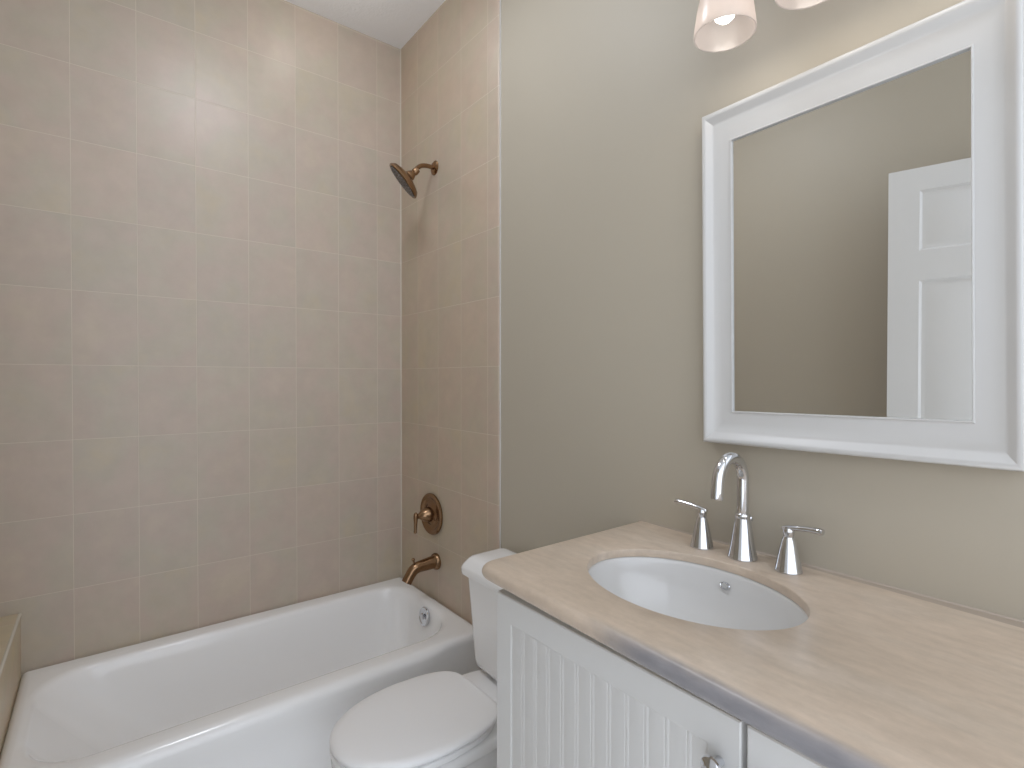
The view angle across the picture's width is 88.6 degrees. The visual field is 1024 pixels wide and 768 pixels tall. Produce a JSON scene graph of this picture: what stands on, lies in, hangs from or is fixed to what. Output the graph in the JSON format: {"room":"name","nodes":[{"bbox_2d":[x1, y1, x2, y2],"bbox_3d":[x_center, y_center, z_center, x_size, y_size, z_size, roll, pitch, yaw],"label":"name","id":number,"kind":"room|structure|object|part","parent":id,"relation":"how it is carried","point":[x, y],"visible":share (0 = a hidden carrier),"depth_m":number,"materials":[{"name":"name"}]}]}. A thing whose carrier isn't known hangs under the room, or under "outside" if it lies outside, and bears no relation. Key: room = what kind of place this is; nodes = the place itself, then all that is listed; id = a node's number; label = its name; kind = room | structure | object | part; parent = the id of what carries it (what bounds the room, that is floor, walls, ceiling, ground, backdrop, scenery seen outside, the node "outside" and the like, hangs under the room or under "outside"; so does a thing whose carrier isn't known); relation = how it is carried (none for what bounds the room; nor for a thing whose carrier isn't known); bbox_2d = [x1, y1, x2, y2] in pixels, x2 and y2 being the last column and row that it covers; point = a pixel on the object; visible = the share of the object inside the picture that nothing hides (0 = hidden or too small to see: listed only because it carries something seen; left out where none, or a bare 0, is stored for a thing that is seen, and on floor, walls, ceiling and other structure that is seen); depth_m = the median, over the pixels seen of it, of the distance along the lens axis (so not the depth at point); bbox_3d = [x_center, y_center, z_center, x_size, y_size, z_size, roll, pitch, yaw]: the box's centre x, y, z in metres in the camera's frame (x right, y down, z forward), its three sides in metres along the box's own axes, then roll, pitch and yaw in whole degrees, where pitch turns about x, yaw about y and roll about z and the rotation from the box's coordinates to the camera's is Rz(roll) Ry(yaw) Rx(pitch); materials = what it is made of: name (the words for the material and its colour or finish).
{"room":"bathroom","nodes":[
{"label":"bathroom","id":0,"kind":"room"},
{"bbox_2d":[0,614,20,755],"bbox_3d":[-1.620,1.141,1.523,0.217,0.617,0.790,0,1,-38],"label":"wall ledge","id":1,"kind":"object","parent":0,"point":[10,678],"visible":0.67,"depth_m":1.70,"materials":[{"name":"beige tile"}]},
{"bbox_2d":[0,0,400,676],"bbox_3d":[-1.308,-0.169,2.331,1.720,3.222,0.120,0,1,-38],"label":"wall","id":2,"kind":"structure","parent":0,"point":[200,291],"depth_m":2.21,"materials":[{"name":"beige tile"}]},
{"bbox_2d":[0,613,20,676],"bbox_3d":[-1.536,0.836,1.585,0.010,0.010,0.790,0,1,-38],"label":"trim","id":3,"kind":"structure","parent":2,"relation":"attached to","point":[5,655],"depth_m":1.67,"materials":[{"name":"beige tile"}]},
{"bbox_2d":[400,49,401,577],"bbox_3d":[-0.594,-0.371,2.812,0.007,2.828,0.007,0,1,-38],"label":"trim","id":4,"kind":"structure","parent":2,"relation":"attached to","point":[400,49],"depth_m":2.81,"materials":[{"name":"beige tile"}]},
{"bbox_2d":[285,0,444,48],"bbox_3d":[-0.448,-1.794,0.764,2.520,0.060,3.620,0,1,-38],"label":"ceiling","id":5,"kind":"structure","parent":0,"point":[394,23],"depth_m":2.53,"materials":[{"name":"white paint"}]},
{"bbox_2d":[501,0,1023,620],"bbox_3d":[0.489,-0.160,1.536,0.112,3.322,3.650,0,1,-38],"label":"wall","id":6,"kind":"structure","parent":0,"point":[604,103],"depth_m":1.57,"materials":[{"name":"beige paint"}]},
{"bbox_2d":[389,160,437,198],"bbox_3d":[-0.465,-0.968,2.451,0.236,0.206,0.170,0,1,-38],"label":"showerhead","id":7,"kind":"object","parent":6,"relation":"attached to","point":[405,178],"visible":1,"depth_m":2.41,"materials":[{"name":"brown metal"}]},
{"bbox_3d":[-0.421,-1.009,2.473,0.030,0.078,0.131,1,1,41],"label":"shower arm","id":8,"kind":"part","parent":7,"relation":"part of","materials":[{"name":"brown metal"}]},
{"bbox_2d":[402,553,440,584],"bbox_3d":[-0.433,0.872,2.471,0.182,0.120,0.080,0,1,-38],"label":"tub spout","id":9,"kind":"object","parent":6,"relation":"attached to","point":[433,561],"visible":1,"depth_m":2.46,"materials":[{"name":"brown metal"}]},
{"bbox_2d":[413,493,442,534],"bbox_3d":[-0.427,0.632,2.525,0.103,0.200,0.200,0,1,-38],"label":"shower valve","id":10,"kind":"object","parent":6,"relation":"attached to","point":[431,514],"visible":1,"depth_m":2.51,"materials":[{"name":"brown metal"}]},
{"bbox_3d":[-0.459,0.662,2.500,0.023,0.100,0.023,0,1,-38],"label":"lever","id":11,"kind":"part","parent":10,"relation":"part of","materials":[{"name":"brown metal"}]},
{"bbox_2d":[401,0,487,623],"bbox_3d":[-0.344,-0.171,2.501,0.008,3.222,0.802,0,1,-38],"label":"wall","id":12,"kind":"structure","parent":6,"relation":"attached to","point":[444,64],"depth_m":2.44,"materials":[{"name":"beige tile"}]},
{"bbox_2d":[488,0,499,550],"bbox_3d":[-0.073,-0.167,2.156,0.008,3.222,0.076,0,1,-38],"label":"trim","id":13,"kind":"structure","parent":6,"relation":"attached to","point":[493,5],"depth_m":2.15,"materials":[{"name":"beige tile"}]},
{"bbox_2d":[499,0,500,547],"bbox_3d":[-0.047,-0.167,2.126,0.006,3.222,0.003,0,1,-38],"label":"trim","id":14,"kind":"structure","parent":6,"relation":"attached to","point":[500,0],"depth_m":2.12,"materials":[{"name":"grey"}]},
{"bbox_2d":[694,0,826,52],"bbox_3d":[0.632,-0.933,1.067,0.233,0.294,0.498,0,1,-38],"label":"vanity light","id":15,"kind":"object","parent":6,"relation":"attached to","point":[720,25],"visible":1,"depth_m":1.18,"materials":[{"name":"white glass"}]},
{"bbox_3d":[0.479,-0.857,1.181,0.051,0.085,0.051,0,1,-38],"label":"bulb","id":16,"kind":"part","parent":15,"relation":"part of","materials":[{"name":"white glass"}]},
{"bbox_3d":[0.479,-0.852,1.181,0.132,0.131,0.132,0,1,-38],"label":"lamp shade","id":17,"kind":"part","parent":15,"relation":"part of","materials":[{"name":"white glass"}]},
{"bbox_3d":[0.592,-0.851,1.037,0.132,0.131,0.132,0,1,-38],"label":"lamp shade","id":18,"kind":"part","parent":15,"relation":"part of","materials":[{"name":"white glass"}]},
{"bbox_2d":[702,0,1023,471],"bbox_3d":[0.699,-0.273,1.141,0.044,0.847,0.607,0,0,-38],"label":"mirror","id":19,"kind":"object","parent":6,"relation":"attached to","point":[863,208],"visible":1,"depth_m":1.07,"materials":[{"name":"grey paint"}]},
{"bbox_3d":[0.704,-0.273,1.145,0.010,0.687,0.468,0,0,-38],"label":"glass","id":20,"kind":"part","parent":19,"relation":"part of","materials":[{"name":"white mirror"}]},
{"bbox_3d":[-0.450,1.488,0.798,2.520,0.060,3.620,0,1,-38],"label":"floor","id":21,"kind":"structure","parent":0,"visible":0},
{"bbox_2d":[0,577,480,767],"bbox_3d":[-0.941,1.240,2.051,1.500,0.410,0.793,0,1,-38],"label":"bathtub","id":22,"kind":"object","parent":21,"relation":"on","point":[270,688],"visible":0.94,"depth_m":1.99,"materials":[{"name":"white ceramic"}]},
{"bbox_3d":[-0.411,1.089,2.457,0.028,0.084,0.084,0,1,-38],"label":"overflow plate","id":23,"kind":"part","parent":22,"relation":"part of","materials":[{"name":"silver metal"}]},
{"bbox_2d":[329,548,516,767],"bbox_3d":[-0.193,1.045,1.671,0.757,0.808,0.472,0,1,-38],"label":"toilet","id":24,"kind":"object","parent":21,"relation":"on","point":[440,719],"visible":0.63,"depth_m":1.57,"materials":[{"name":"white ceramic"}]},
{"bbox_3d":[-0.307,1.034,1.580,0.465,0.020,0.378,0,1,-38],"label":"seat","id":25,"kind":"part","parent":24,"relation":"part of","materials":[{"name":"white plastic"}]},
{"bbox_3d":[-0.299,1.008,1.587,0.486,0.024,0.384,0,1,-38],"label":"seat lid","id":26,"kind":"part","parent":24,"relation":"part of","materials":[{"name":"white plastic"}]},
{"bbox_3d":[-0.198,1.249,1.669,0.736,0.400,0.372,0,1,-38],"label":"bowl","id":27,"kind":"part","parent":24,"relation":"part of","materials":[{"name":"white ceramic"}]},
{"bbox_3d":[0.030,0.870,1.843,0.188,0.330,0.438,0,1,-38],"label":"tank","id":28,"kind":"part","parent":24,"relation":"part of","materials":[{"name":"white ceramic"}]},
{"bbox_3d":[0.024,0.675,1.837,0.206,0.070,0.472,0,1,-38],"label":"tank lid","id":29,"kind":"part","parent":24,"relation":"part of","materials":[{"name":"white ceramic"}]},
{"bbox_2d":[497,589,826,767],"bbox_3d":[0.539,0.956,0.901,0.602,1.002,1.171,0,1,-38],"label":"vanity cabinet","id":30,"kind":"object","parent":21,"relation":"on","point":[566,698],"visible":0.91,"depth_m":0.96,"materials":[{"name":"white paint"}]},
{"bbox_3d":[0.151,0.901,0.973,0.015,0.752,0.481,0,1,-38],"label":"beadboard panel","id":31,"kind":"part","parent":30,"relation":"part of","materials":[{"name":"white paint"}]},
{"bbox_3d":[0.290,0.546,0.752,0.030,0.033,0.033,0,1,-38],"label":"knob","id":32,"kind":"part","parent":30,"relation":"part of","materials":[{"name":"silver metal"}]},
{"bbox_2d":[482,520,1023,767],"bbox_3d":[0.533,0.436,0.888,0.625,0.037,1.288,0,1,-38],"label":"countertop","id":33,"kind":"structure","parent":30,"relation":"on","point":[876,675],"depth_m":0.81,"materials":[{"name":"beige stone"}]},
{"bbox_2d":[588,556,807,629],"bbox_3d":[0.368,0.521,1.107,0.402,0.169,0.540,0,1,-38],"label":"sink","id":34,"kind":"object","parent":33,"relation":"in","point":[684,590],"visible":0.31,"depth_m":1.25,"materials":[{"name":"white ceramic"}]},
{"bbox_2d":[674,452,824,574],"bbox_3d":[0.516,0.287,1.224,0.162,0.256,0.361,0,1,-38],"label":"faucet","id":35,"kind":"object","parent":33,"relation":"on","point":[742,548],"visible":1,"depth_m":1.23,"materials":[{"name":"silver metal"}]},
{"bbox_3d":[0.463,0.314,1.356,0.017,0.023,0.088,-1,1,-42],"label":"lever","id":36,"kind":"part","parent":35,"relation":"part of","materials":[{"name":"silver metal"}]},
{"bbox_3d":[0.483,0.365,1.336,0.057,0.097,0.057,0,1,-38],"label":"handle","id":37,"kind":"part","parent":35,"relation":"part of","materials":[{"name":"silver metal"}]},
{"bbox_3d":[0.507,0.237,1.218,0.140,0.156,0.028,0,1,-38],"label":"spout","id":38,"kind":"part","parent":35,"relation":"part of","materials":[{"name":"silver metal"}]},
{"bbox_3d":[0.551,0.361,1.254,0.067,0.107,0.067,0,1,-38],"label":"spout","id":39,"kind":"part","parent":35,"relation":"part of","materials":[{"name":"silver metal"}]},
{"bbox_3d":[0.616,0.367,1.167,0.057,0.097,0.057,0,1,-38],"label":"handle","id":40,"kind":"part","parent":35,"relation":"part of","materials":[{"name":"silver metal"}]},
{"bbox_3d":[0.631,0.316,1.142,0.017,0.023,0.088,0,1,-34],"label":"lever","id":41,"kind":"part","parent":35,"relation":"part of","materials":[{"name":"silver metal"}]},
{"bbox_3d":[0.514,0.906,0.509,0.020,0.860,0.586,0,1,-38],"label":"door","id":42,"kind":"part","parent":30,"relation":"part of","materials":[{"name":"white paint"}]}
]}

